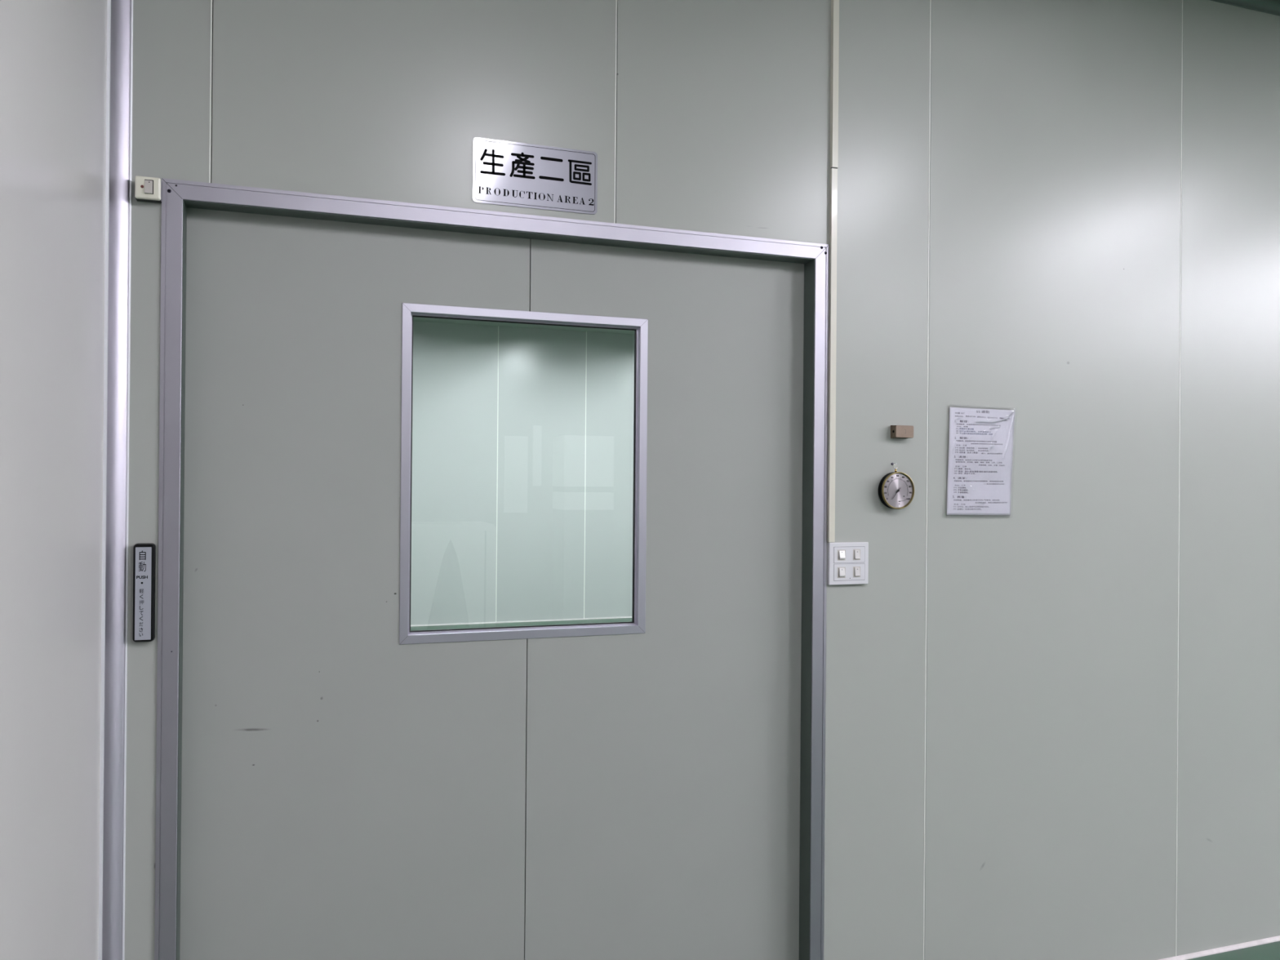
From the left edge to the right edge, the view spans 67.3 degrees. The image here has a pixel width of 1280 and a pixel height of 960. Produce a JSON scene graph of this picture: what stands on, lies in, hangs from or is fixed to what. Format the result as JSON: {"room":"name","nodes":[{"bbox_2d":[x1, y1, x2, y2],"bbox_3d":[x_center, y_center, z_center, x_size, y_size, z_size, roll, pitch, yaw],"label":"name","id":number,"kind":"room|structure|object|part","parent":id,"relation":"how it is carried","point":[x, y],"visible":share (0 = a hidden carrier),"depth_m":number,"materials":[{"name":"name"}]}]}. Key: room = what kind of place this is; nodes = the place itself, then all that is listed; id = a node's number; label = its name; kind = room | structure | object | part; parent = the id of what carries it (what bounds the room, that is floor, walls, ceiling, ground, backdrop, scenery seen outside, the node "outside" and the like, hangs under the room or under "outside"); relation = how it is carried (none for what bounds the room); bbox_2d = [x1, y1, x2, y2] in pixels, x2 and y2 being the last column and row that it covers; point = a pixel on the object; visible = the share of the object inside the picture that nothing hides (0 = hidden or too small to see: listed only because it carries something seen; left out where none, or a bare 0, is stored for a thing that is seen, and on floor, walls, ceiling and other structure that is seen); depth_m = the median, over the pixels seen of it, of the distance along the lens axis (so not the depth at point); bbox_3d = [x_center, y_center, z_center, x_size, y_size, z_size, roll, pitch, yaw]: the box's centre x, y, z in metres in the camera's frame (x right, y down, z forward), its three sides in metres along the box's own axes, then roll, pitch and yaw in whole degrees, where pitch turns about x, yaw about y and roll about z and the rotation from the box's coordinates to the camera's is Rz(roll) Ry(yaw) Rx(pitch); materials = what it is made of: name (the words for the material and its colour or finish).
{"room":"factory corridor","nodes":[
{"label":"factory corridor","id":0,"kind":"room"},
{"bbox_2d":[0,0,107,959],"bbox_3d":[-0.198,-0.056,-0.808,0.050,3.190,6.200,1,0,-19],"label":"wall","id":1,"kind":"structure","parent":0,"point":[53,53],"depth_m":1.66,"materials":[{"name":"paint"}]},
{"bbox_2d":[98,0,133,959],"bbox_3d":[-1.151,-0.056,2.114,0.042,3.190,0.054,1,0,-19],"label":"trim","id":2,"kind":"structure","parent":1,"relation":"attached to","point":[120,12],"depth_m":2.12,"materials":[{"name":"silver metal"}]},
{"bbox_2d":[410,320,634,625],"bbox_3d":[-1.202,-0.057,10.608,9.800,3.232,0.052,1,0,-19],"label":"window","id":3,"kind":"structure","parent":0,"point":[522,481],"depth_m":10.55,"materials":[{"name":"grey"}]},
{"bbox_2d":[410,616,631,626],"bbox_3d":[-1.207,1.553,10.574,9.800,0.012,0.012,1,0,-19],"label":"baseboard","id":4,"kind":"structure","parent":3,"relation":"attached to","point":[627,616],"depth_m":10.53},
{"bbox_2d":[413,316,634,334],"bbox_3d":[0.097,-1.696,6.854,9.900,0.050,7.994,1,0,-19],"label":"ceiling","id":5,"kind":"structure","parent":0,"point":[415,318],"depth_m":10.41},
{"bbox_2d":[124,0,1279,959],"bbox_3d":[4.972,-0.001,4.271,13.025,3.190,0.057,1,0,-19],"label":"wall","id":6,"kind":"structure","parent":0,"point":[1052,724],"depth_m":2.89,"materials":[{"name":"metal"}]},
{"bbox_2d":[132,542,155,642],"bbox_3d":[-1.108,0.252,2.146,0.044,0.220,0.021,1,0,-19],"label":"plate","id":7,"kind":"object","parent":6,"relation":"attached to","point":[144,553],"visible":1,"depth_m":2.14,"materials":[{"name":"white plastic"}]},
{"bbox_3d":[-1.105,0.252,2.138,0.032,0.206,0.002,1,0,-19],"label":"plate","id":8,"kind":"part","parent":7,"relation":"part of","materials":[{"name":"silver metal"}]},
{"bbox_2d":[134,175,162,203],"bbox_3d":[-1.096,-0.648,2.143,0.052,0.050,0.035,1,0,-19],"label":"light switch","id":9,"kind":"object","parent":6,"relation":"attached to","point":[149,189],"visible":1,"depth_m":2.13,"materials":[{"name":"white plastic"}]},
{"bbox_2d":[179,207,804,959],"bbox_3d":[-0.306,0.445,2.518,1.658,2.187,0.048,1,0,-19],"label":"door","id":10,"kind":"structure","parent":6,"relation":"in","point":[357,784],"depth_m":2.45,"materials":[{"name":"paint"}]},
{"bbox_3d":[-0.697,0.442,2.386,0.834,2.187,0.045,1,0,-19],"label":"panel","id":11,"kind":"part","parent":10,"relation":"part of","materials":[{"name":"paint"}]},
{"bbox_3d":[0.089,0.449,2.655,0.822,2.187,0.045,1,0,-19],"label":"panel","id":12,"kind":"part","parent":10,"relation":"part of","materials":[{"name":"paint"}]},
{"bbox_2d":[154,177,829,959],"bbox_3d":[-0.290,0.437,2.466,1.703,2.219,0.063,1,0,-19],"label":"trim","id":13,"kind":"structure","parent":6,"relation":"attached to","point":[177,195],"depth_m":2.38,"materials":[{"name":"metal"}]},
{"bbox_2d":[472,137,597,214],"bbox_3d":[-0.264,-0.771,2.445,0.322,0.162,0.003,1,0,-19],"label":"wall sign","id":14,"kind":"object","parent":6,"relation":"attached to","point":[505,173],"visible":1,"depth_m":2.44,"materials":[{"name":"silver metal"}]},
{"bbox_2d":[826,0,839,542],"bbox_3d":[0.546,-0.708,2.717,0.020,1.766,0.014,1,0,-19],"label":"conduit","id":15,"kind":"object","parent":6,"relation":"attached to","point":[834,64],"visible":1,"depth_m":2.71,"materials":[{"name":"beige plastic"}]},
{"bbox_2d":[826,542,868,585],"bbox_3d":[0.592,0.237,2.730,0.128,0.120,0.019,1,0,-19],"label":"light switch","id":16,"kind":"object","parent":6,"relation":"attached to","point":[847,563],"visible":1,"depth_m":2.73,"materials":[{"name":"white plastic"}]},
{"bbox_2d":[890,425,913,438],"bbox_3d":[0.758,-0.140,2.782,0.060,0.037,0.028,1,0,-19],"label":"block","id":17,"kind":"object","parent":6,"relation":"attached to","point":[896,431],"visible":1,"depth_m":2.77,"materials":[{"name":"brown"}]},
{"bbox_2d":[946,407,1014,515],"bbox_3d":[1.027,-0.056,2.882,0.252,0.336,0.009,1,0,-19],"label":"notice sheet","id":18,"kind":"object","parent":6,"relation":"attached to","point":[980,465],"visible":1,"depth_m":2.88,"materials":[{"name":"white paper"}]},
{"bbox_2d":[1159,935,1279,959],"bbox_3d":[5.826,1.596,4.528,11.214,0.010,0.012,1,0,-19],"label":"baseboard","id":19,"kind":"structure","parent":6,"relation":"attached to","point":[1262,941],"depth_m":3.20,"materials":[{"name":"white"}]},
{"bbox_2d":[1210,0,1279,16],"bbox_3d":[4.999,-1.579,4.231,13.025,0.035,0.036,1,0,-19],"label":"trim","id":20,"kind":"structure","parent":6,"relation":"attached to","point":[1270,6],"depth_m":3.24,"materials":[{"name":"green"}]},
{"bbox_3d":[0.735,-0.046,2.778,0.008,0.008,0.020,1,0,-19],"label":"wall hook","id":21,"kind":"object","parent":6,"relation":"attached to","visible":0},
{"bbox_2d":[878,464,914,509],"bbox_3d":[0.739,0.019,2.773,0.108,0.130,0.030,1,0,-19],"label":"gauge","id":22,"kind":"object","parent":21,"relation":"hanging from","point":[895,489],"visible":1,"depth_m":2.76,"materials":[{"name":"silver metal"}]},
{"bbox_2d":[410,617,1279,959],"bbox_3d":[3.647,1.609,4.739,15.300,0.050,14.300,1,0,-19],"label":"floor","id":23,"kind":"structure","parent":0,"point":[1269,951],"depth_m":3.25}
]}

